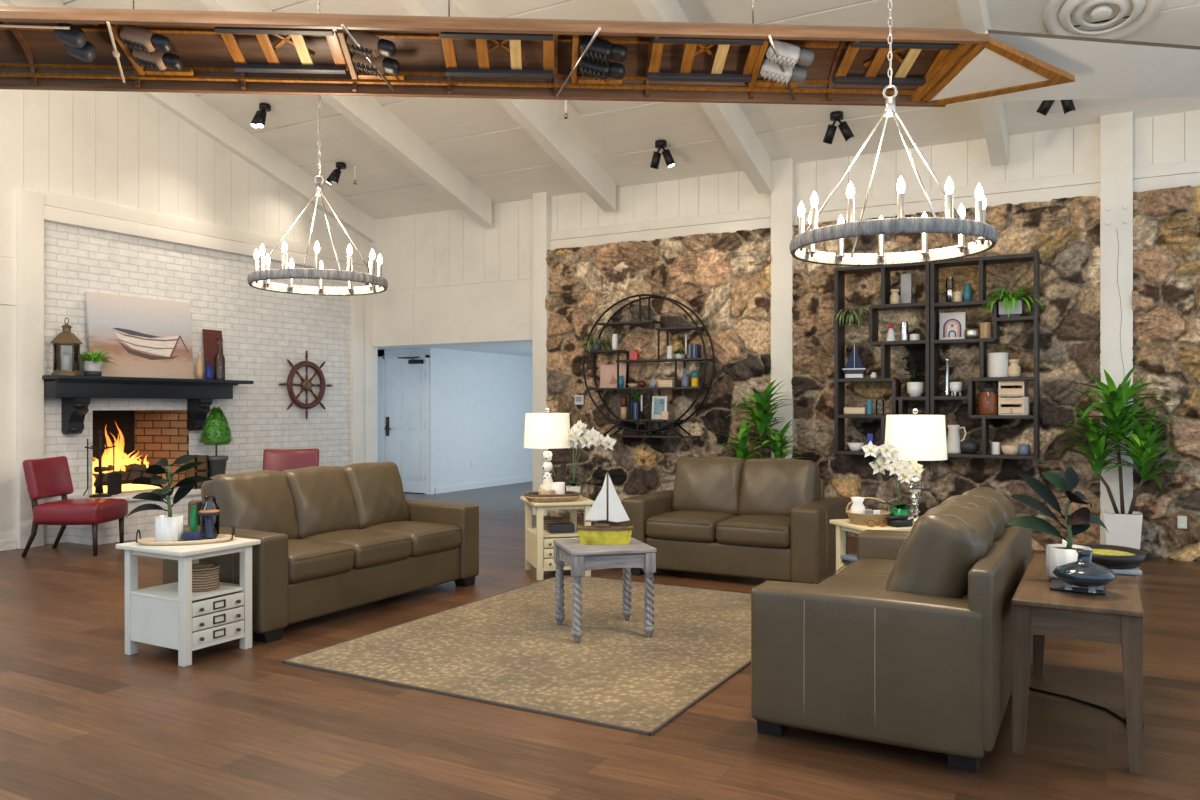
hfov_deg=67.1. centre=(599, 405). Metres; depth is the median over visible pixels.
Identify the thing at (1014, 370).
jar
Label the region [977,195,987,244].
candle
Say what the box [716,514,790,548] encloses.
seat cushion
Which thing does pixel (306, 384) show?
wheel
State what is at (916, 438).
table lamp
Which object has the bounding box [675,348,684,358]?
plant
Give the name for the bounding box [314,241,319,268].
candle
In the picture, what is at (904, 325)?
glass
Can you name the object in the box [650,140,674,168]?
ceiling spotlight
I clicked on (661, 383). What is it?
wooden box
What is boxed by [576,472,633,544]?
sailboat
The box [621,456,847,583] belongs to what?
loveseat
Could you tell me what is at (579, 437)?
orchid
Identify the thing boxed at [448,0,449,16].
cable
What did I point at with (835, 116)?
ceiling spotlight
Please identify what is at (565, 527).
storage box
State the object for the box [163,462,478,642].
sofa
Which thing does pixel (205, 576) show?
seagrass basket
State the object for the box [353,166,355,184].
sprinkler
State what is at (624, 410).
candle
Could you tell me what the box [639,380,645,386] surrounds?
ball
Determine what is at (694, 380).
vase
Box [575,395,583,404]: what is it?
thermostat
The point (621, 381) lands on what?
vase
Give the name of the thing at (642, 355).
canoe
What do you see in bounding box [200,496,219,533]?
glass vase
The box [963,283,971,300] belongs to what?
vase
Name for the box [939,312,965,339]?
print
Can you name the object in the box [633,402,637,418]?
book
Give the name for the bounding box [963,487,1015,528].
cushion
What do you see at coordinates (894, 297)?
jar
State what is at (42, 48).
rowing boat
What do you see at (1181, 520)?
wall outlet
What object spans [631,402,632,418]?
book
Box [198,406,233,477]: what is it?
topiary
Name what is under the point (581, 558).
side table
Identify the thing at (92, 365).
potted plant
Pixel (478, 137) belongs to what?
ceiling
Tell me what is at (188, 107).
trim
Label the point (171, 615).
end table
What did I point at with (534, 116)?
beam
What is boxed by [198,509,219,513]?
dish
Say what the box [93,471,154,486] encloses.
grate
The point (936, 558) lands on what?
cushion
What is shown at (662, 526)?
seat cushion
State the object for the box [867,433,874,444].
vase
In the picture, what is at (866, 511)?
packet
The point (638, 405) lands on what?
book
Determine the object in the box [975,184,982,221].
candle
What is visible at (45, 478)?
chair
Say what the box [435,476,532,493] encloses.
baseboard
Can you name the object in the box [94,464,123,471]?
log
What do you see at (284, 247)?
candle
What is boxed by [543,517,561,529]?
basket
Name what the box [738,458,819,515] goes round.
cushion
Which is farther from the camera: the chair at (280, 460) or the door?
the door
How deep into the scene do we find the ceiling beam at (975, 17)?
7.90 m
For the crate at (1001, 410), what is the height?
0.168 m
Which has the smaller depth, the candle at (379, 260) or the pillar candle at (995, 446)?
the candle at (379, 260)
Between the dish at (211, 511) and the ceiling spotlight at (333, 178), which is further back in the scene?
the ceiling spotlight at (333, 178)
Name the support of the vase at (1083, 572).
on the book at (1056, 584)
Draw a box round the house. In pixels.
[630,349,639,359]
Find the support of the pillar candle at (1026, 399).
on the wall shelf unit at (982, 262)
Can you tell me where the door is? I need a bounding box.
[383,354,429,493]
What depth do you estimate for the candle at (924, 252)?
4.50 m
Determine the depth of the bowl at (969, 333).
8.49 m
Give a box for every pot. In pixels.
[209,455,227,477]
[537,489,554,494]
[540,476,552,490]
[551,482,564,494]
[907,382,923,396]
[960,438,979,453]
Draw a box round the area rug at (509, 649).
[282,574,750,735]
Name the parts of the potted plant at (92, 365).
pot, pot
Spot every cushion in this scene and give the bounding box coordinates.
[201,470,298,538]
[282,466,358,539]
[288,539,353,583]
[302,529,410,568]
[342,462,408,529]
[361,521,460,556]
[646,510,735,542]
[671,456,744,515]
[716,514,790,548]
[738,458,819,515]
[819,573,888,590]
[837,558,895,575]
[885,504,992,598]
[939,495,1004,541]
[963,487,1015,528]
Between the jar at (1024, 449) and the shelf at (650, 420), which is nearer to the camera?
the jar at (1024, 449)
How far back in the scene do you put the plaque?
10.36 m
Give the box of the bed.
[93,484,159,492]
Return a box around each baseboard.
[0,539,15,550]
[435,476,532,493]
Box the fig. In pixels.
[898,357,924,396]
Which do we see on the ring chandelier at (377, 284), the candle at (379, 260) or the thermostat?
the candle at (379, 260)
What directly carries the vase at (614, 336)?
on the shelf at (650, 420)
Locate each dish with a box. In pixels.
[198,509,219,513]
[910,334,919,339]
[1074,544,1146,568]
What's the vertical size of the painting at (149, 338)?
0.859 m
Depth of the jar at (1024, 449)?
8.29 m
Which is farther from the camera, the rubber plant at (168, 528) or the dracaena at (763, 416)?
the dracaena at (763, 416)
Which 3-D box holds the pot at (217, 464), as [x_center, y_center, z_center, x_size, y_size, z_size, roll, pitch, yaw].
[-4.289,0.733,10.118,0.250,0.345,0.250,0,0,29]
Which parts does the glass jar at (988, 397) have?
lid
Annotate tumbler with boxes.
[866,399,872,414]
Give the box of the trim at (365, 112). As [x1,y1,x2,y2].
[199,0,491,226]
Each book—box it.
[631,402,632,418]
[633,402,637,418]
[636,403,640,418]
[695,344,701,357]
[841,554,856,560]
[1049,578,1105,594]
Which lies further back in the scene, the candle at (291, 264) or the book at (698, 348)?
the book at (698, 348)
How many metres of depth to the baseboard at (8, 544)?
8.48 m
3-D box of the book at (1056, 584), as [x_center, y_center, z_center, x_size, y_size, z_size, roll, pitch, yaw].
[1.996,0.741,3.776,0.200,0.014,0.340,0,0,29]
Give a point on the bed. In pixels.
(125, 487)
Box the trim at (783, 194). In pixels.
[771,158,795,458]
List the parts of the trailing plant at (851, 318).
hanging pot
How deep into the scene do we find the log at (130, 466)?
9.79 m
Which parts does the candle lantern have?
glass pane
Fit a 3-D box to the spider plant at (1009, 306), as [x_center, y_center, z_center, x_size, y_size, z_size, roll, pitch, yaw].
[3.781,-0.980,8.286,0.628,0.363,0.505,0,0,29]
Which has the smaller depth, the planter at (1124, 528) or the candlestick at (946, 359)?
the planter at (1124, 528)
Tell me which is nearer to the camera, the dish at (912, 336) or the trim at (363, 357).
the dish at (912, 336)
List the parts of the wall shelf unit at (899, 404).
panel, panel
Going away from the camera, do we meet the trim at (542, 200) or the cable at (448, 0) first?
the cable at (448, 0)
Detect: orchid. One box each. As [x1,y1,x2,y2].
[557,420,615,497]
[862,440,923,519]
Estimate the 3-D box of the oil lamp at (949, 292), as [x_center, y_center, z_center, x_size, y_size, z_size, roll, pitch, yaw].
[3.339,-1.106,8.639,0.076,0.249,0.076,0,0,29]
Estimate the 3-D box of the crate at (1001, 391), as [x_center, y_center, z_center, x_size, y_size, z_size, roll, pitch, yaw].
[3.812,-0.173,8.375,0.216,0.168,0.128,0,0,29]
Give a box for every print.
[600,364,626,387]
[609,375,616,383]
[654,398,664,414]
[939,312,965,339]
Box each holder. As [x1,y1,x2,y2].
[198,512,219,538]
[870,372,876,377]
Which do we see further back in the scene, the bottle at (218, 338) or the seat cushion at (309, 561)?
the bottle at (218, 338)
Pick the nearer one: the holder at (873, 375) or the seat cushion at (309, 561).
the seat cushion at (309, 561)
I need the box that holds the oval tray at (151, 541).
[136,526,234,545]
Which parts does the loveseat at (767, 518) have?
leg, arm, arm, frame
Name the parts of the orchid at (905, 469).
flower, flower, flower, flower, flower stem, flower, flower, flower, pot, flower stem, flower, flower, flower, flower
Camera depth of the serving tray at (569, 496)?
7.02 m
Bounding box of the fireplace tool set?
[83,430,121,497]
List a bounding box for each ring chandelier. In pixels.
[247,0,387,295]
[789,0,997,265]
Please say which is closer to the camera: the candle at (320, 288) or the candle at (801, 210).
the candle at (801, 210)
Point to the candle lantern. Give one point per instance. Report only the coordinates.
(66, 337)
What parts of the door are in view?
handle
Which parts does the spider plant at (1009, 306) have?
pot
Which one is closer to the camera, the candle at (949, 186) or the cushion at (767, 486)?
the candle at (949, 186)
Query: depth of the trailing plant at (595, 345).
10.52 m
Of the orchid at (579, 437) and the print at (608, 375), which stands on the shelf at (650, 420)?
the print at (608, 375)
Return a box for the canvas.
[900,273,911,302]
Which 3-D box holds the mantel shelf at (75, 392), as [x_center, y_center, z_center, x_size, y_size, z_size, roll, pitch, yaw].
[-4.731,-0.007,9.644,0.330,0.575,2.260,0,0,29]
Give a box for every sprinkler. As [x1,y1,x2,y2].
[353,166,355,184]
[564,100,567,118]
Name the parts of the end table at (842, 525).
leg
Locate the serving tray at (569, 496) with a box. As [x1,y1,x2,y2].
[523,491,580,502]
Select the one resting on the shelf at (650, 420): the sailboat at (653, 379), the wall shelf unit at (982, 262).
the sailboat at (653, 379)
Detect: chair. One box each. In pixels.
[22,456,127,556]
[263,448,318,471]
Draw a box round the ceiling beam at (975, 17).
[957,0,1007,165]
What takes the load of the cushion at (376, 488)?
on the sofa at (333, 539)
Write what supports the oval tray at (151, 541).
on the end table at (171, 615)
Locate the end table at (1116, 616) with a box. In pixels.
[1011,553,1143,773]
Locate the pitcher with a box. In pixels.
[947,425,966,453]
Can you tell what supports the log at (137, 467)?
on the log at (134, 474)
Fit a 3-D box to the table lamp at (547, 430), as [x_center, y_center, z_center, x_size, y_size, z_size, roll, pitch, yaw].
[-0.435,0.382,7.483,0.390,0.733,0.390,0,0,29]
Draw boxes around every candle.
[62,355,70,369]
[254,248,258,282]
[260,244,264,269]
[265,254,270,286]
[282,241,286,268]
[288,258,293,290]
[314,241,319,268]
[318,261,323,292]
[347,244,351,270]
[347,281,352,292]
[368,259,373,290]
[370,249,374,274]
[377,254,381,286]
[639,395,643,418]
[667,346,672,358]
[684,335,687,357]
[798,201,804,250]
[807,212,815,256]
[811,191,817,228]
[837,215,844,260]
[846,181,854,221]
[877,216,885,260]
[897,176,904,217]
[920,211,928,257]
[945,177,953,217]
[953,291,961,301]
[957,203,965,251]
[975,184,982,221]
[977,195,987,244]
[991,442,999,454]
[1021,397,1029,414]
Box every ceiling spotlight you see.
[250,103,270,127]
[326,162,345,184]
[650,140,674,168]
[823,111,854,143]
[1036,100,1075,115]
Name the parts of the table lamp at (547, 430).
stem, stem, stem, lamp shade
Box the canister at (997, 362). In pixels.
[988,353,1007,376]
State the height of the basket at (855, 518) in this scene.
0.165 m
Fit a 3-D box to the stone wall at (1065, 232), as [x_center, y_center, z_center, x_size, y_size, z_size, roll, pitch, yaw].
[3.107,-0.285,9.043,8.600,3.270,0.100,0,0,29]
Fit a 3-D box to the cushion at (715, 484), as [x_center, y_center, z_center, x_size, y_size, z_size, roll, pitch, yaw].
[0.925,0.684,7.594,0.628,0.525,0.385,0,0,29]
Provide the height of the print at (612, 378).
0.125 m
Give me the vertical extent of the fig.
0.396 m
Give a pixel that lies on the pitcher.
(953, 439)
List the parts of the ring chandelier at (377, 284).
rod, rod, chain, rod, rod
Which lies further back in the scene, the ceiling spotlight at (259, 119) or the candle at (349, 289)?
the ceiling spotlight at (259, 119)
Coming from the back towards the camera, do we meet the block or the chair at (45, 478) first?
the block
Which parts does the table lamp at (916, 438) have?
lamp shade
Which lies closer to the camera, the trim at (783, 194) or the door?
the trim at (783, 194)
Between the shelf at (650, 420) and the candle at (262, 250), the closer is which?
the candle at (262, 250)
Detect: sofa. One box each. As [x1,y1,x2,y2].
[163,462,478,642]
[751,487,1031,772]
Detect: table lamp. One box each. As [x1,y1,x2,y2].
[524,408,569,479]
[885,408,946,521]
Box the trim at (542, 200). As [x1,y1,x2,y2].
[533,192,550,515]
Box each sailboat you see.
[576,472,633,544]
[649,377,655,386]
[842,343,865,377]
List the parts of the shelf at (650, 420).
post, post, post, post, post, post, post, post, post, post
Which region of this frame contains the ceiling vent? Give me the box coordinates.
[1044,0,1161,39]
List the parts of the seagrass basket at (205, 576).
lid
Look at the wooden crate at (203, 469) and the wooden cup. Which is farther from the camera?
the wooden crate at (203, 469)
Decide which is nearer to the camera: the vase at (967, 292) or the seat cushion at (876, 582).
the seat cushion at (876, 582)
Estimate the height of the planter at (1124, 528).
0.420 m
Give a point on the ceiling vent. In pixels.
(1137, 20)
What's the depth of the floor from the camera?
3.80 m
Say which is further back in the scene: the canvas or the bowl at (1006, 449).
the canvas
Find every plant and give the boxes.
[70,348,118,375]
[126,455,212,541]
[576,334,611,354]
[630,392,641,400]
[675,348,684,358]
[829,283,869,331]
[977,280,1047,317]
[1007,467,1108,578]
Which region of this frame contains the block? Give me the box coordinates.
[661,411,668,419]
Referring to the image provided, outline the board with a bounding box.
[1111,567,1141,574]
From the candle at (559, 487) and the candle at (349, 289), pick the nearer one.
the candle at (349, 289)
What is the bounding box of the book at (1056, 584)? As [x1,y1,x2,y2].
[1049,578,1105,594]
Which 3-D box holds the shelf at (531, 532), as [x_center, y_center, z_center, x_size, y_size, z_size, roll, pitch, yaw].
[-0.345,1.015,7.295,0.420,0.018,0.450,0,0,-16]
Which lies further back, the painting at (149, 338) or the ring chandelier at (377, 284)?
the painting at (149, 338)
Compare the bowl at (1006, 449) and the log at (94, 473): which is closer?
the bowl at (1006, 449)
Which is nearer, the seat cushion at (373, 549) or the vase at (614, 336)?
the seat cushion at (373, 549)
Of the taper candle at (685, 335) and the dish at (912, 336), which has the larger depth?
the taper candle at (685, 335)
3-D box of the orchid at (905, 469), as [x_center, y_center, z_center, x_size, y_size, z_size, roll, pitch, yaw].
[1.879,0.480,5.792,0.371,0.536,0.301,0,0,29]
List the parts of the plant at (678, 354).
pot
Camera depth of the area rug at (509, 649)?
4.87 m
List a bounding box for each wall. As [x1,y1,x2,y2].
[0,1,369,540]
[44,221,349,544]
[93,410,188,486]
[370,110,1199,368]
[378,348,532,493]
[545,185,1199,560]
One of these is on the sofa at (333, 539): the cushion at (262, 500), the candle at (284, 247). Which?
the cushion at (262, 500)
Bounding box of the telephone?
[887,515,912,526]
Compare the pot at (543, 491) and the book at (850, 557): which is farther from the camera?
the pot at (543, 491)
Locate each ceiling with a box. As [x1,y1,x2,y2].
[58,0,1199,219]
[378,340,532,356]
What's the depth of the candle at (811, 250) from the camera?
4.47 m
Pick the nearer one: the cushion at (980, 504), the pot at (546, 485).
the cushion at (980, 504)
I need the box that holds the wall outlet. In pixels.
[1177,516,1186,528]
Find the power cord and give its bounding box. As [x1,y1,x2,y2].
[1029,687,1143,728]
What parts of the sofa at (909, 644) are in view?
leg, arm, arm, leg, frame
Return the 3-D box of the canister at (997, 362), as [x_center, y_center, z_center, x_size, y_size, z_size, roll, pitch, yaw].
[3.707,-0.379,8.433,0.178,0.227,0.178,0,0,29]
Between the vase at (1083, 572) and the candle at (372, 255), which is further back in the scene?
the candle at (372, 255)
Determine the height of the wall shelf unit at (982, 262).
1.900 m
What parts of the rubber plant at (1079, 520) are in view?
pot, stem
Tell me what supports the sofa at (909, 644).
on the floor
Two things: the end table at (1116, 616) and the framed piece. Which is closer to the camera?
the end table at (1116, 616)
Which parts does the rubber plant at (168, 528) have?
pot, stem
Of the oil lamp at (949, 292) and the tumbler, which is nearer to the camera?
the oil lamp at (949, 292)
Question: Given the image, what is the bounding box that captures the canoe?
[640,353,655,358]
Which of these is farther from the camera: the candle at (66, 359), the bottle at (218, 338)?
the bottle at (218, 338)
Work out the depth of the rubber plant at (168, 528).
4.94 m
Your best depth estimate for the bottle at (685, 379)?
9.98 m
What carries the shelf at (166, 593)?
attached to the end table at (171, 615)
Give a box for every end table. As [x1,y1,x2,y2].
[116,537,259,666]
[520,496,594,579]
[830,519,913,573]
[1011,553,1143,773]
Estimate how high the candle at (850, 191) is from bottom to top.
0.235 m
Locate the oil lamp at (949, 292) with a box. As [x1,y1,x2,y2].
[946,277,953,301]
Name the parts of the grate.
rail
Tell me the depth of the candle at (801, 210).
4.28 m
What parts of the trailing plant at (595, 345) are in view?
pot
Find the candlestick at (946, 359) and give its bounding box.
[944,358,949,395]
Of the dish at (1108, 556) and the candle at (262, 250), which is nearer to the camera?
the dish at (1108, 556)
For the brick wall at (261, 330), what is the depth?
10.45 m
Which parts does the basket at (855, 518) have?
handle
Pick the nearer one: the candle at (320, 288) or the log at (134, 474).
the candle at (320, 288)
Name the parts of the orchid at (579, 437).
flower, pot, flower stem, flower, flower, flower, flower stem, flower, flower, flower stem, flower, flower, flower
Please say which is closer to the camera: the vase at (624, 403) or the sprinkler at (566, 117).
the sprinkler at (566, 117)
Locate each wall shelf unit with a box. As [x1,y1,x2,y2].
[834,263,929,454]
[930,249,1039,459]
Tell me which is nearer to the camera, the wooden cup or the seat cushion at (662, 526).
the seat cushion at (662, 526)
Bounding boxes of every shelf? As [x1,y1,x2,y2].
[42,375,253,433]
[131,582,241,602]
[527,527,578,537]
[583,294,714,437]
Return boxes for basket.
[192,560,219,591]
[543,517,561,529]
[846,497,891,525]
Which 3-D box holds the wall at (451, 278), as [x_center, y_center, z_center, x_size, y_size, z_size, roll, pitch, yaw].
[2.256,-0.640,9.674,12.700,3.980,0.150,0,0,29]
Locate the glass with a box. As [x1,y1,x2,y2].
[901,322,907,340]
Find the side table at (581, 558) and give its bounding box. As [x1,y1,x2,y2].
[553,537,656,642]
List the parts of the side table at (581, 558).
leg, leg, leg, leg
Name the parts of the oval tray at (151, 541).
handle, dish, handle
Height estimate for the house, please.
0.121 m
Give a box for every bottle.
[190,506,197,530]
[196,352,202,378]
[205,364,212,378]
[214,338,224,379]
[681,368,688,386]
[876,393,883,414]
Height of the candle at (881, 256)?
0.235 m
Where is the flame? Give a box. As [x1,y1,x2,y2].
[93,429,148,481]
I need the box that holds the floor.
[0,481,1199,799]
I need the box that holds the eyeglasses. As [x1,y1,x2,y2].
[863,519,886,526]
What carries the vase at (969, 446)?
on the wall shelf unit at (982, 262)
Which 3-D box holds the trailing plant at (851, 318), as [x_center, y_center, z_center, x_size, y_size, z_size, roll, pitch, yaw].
[2.530,-0.983,9.125,0.464,0.507,0.499,0,0,29]
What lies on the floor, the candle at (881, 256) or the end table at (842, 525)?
the end table at (842, 525)
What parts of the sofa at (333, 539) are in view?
frame, arm, leg, arm, leg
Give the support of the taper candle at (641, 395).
on the shelf at (650, 420)
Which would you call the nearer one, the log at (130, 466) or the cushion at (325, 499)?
the cushion at (325, 499)
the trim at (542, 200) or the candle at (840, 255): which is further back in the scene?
the trim at (542, 200)
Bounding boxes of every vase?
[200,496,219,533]
[612,334,617,349]
[619,376,623,387]
[621,396,627,406]
[691,370,698,386]
[850,497,864,513]
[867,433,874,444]
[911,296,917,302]
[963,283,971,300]
[1053,549,1116,592]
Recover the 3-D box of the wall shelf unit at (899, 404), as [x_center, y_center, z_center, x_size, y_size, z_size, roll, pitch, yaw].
[2.812,-0.465,8.971,0.905,1.900,0.285,0,0,29]
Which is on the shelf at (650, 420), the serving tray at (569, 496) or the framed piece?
the framed piece
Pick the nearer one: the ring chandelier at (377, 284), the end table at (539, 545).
the ring chandelier at (377, 284)
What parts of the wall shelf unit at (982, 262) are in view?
panel, panel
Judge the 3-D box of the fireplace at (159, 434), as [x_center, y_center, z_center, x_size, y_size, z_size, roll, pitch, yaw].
[-5.207,0.405,9.870,0.719,1.210,1.350,0,0,29]
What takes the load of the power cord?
on the floor
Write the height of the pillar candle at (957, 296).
0.103 m
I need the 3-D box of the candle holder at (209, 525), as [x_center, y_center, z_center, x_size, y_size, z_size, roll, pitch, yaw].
[-2.175,0.665,5.036,0.112,0.142,0.110,0,0,29]
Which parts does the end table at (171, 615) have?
leg, panel, leg, leg, panel, drawer, drawer, drawer, leg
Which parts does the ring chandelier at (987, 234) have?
rod, rod, chain, rod, rod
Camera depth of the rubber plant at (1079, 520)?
3.89 m
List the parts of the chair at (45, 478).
leg, backrest, leg, seat, leg, leg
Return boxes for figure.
[886,323,895,340]
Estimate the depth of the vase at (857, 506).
5.76 m
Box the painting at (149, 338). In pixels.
[85,291,193,378]
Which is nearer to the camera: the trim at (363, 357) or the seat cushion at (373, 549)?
the seat cushion at (373, 549)
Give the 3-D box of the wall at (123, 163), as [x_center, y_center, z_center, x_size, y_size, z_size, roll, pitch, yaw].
[-6.144,-1.415,7.701,0.360,5.530,11.850,0,0,29]
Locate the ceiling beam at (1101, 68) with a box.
[964,30,1199,101]
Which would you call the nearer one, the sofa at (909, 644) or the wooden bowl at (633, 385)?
the sofa at (909, 644)
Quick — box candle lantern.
[50,318,82,375]
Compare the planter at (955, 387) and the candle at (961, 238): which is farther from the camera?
the planter at (955, 387)
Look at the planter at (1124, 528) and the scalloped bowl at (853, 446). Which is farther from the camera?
the scalloped bowl at (853, 446)
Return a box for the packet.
[865,510,872,513]
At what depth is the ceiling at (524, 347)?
13.77 m
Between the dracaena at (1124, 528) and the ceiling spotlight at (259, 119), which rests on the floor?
the dracaena at (1124, 528)
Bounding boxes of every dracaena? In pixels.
[711,379,807,460]
[1048,362,1189,548]
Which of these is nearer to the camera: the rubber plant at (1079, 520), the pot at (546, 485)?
the rubber plant at (1079, 520)
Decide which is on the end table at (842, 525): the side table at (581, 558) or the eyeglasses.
the eyeglasses
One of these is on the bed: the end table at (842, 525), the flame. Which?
the flame
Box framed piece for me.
[652,396,667,418]
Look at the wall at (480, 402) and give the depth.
14.78 m
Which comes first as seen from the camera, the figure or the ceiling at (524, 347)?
the figure
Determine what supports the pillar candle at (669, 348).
on the shelf at (650, 420)
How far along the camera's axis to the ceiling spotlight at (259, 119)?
10.02 m
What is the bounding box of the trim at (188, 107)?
[0,0,374,242]
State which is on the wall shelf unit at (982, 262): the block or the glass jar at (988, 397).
the glass jar at (988, 397)
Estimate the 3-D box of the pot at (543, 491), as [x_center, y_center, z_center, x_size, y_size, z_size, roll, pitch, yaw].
[-0.422,0.696,7.089,0.138,0.072,0.135,0,0,29]
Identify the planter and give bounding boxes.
[949,382,961,395]
[1104,510,1142,548]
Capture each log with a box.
[93,467,147,479]
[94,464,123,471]
[96,470,156,480]
[102,464,146,471]
[127,461,148,469]
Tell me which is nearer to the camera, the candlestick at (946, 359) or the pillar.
the pillar
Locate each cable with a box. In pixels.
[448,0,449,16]
[752,0,753,23]
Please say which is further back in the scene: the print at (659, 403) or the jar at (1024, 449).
the print at (659, 403)
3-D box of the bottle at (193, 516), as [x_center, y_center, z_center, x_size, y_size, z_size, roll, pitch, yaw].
[-2.258,0.646,5.031,0.040,0.180,0.039,0,0,29]
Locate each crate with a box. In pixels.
[185,455,208,488]
[998,381,1024,395]
[998,397,1023,414]
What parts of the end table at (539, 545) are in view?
leg, panel, leg, drawer, drawer, panel, drawer, leg, leg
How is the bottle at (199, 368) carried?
on the mantel shelf at (75, 392)
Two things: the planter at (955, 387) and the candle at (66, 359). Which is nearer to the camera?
the planter at (955, 387)
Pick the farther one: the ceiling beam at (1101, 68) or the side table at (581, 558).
the ceiling beam at (1101, 68)
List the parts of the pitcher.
handle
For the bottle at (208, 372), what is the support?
on the mantel shelf at (75, 392)
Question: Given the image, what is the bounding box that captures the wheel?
[279,350,332,418]
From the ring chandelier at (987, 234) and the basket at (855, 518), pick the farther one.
the basket at (855, 518)
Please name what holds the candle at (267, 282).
on the ring chandelier at (377, 284)
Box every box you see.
[183,531,202,540]
[547,522,573,533]
[658,380,674,386]
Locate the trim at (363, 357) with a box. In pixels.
[350,281,377,463]
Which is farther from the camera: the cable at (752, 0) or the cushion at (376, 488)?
the cushion at (376, 488)
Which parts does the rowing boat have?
tie rod, tie rod, foot rail, tie rod, foot rail, tie rod, foot rail, foot rail, tie rod, deck panel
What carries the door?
in the wall at (480, 402)
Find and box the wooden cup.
[980,322,991,337]
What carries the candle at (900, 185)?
on the ring chandelier at (987, 234)
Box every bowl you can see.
[628,383,638,387]
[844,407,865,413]
[847,443,863,450]
[964,328,978,338]
[1001,445,1018,454]
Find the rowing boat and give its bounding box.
[0,6,1074,106]
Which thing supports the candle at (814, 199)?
on the ring chandelier at (987, 234)
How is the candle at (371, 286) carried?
on the ring chandelier at (377, 284)
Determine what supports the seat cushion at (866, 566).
on the sofa at (909, 644)
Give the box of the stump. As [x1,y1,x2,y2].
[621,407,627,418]
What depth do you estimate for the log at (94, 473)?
9.57 m
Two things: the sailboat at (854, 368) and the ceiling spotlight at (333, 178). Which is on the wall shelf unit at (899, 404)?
the sailboat at (854, 368)
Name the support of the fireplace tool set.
on the brick wall at (261, 330)
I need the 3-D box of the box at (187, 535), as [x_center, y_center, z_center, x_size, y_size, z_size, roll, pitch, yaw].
[-2.228,0.711,4.951,0.090,0.050,0.060,0,0,-11]
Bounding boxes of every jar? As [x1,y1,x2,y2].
[890,289,899,303]
[978,388,997,414]
[1008,359,1020,376]
[1018,444,1029,454]
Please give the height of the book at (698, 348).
0.150 m
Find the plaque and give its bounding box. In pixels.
[202,329,222,379]
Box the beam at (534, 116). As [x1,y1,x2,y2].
[398,0,615,211]
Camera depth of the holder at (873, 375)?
8.96 m
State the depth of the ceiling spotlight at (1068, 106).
7.87 m

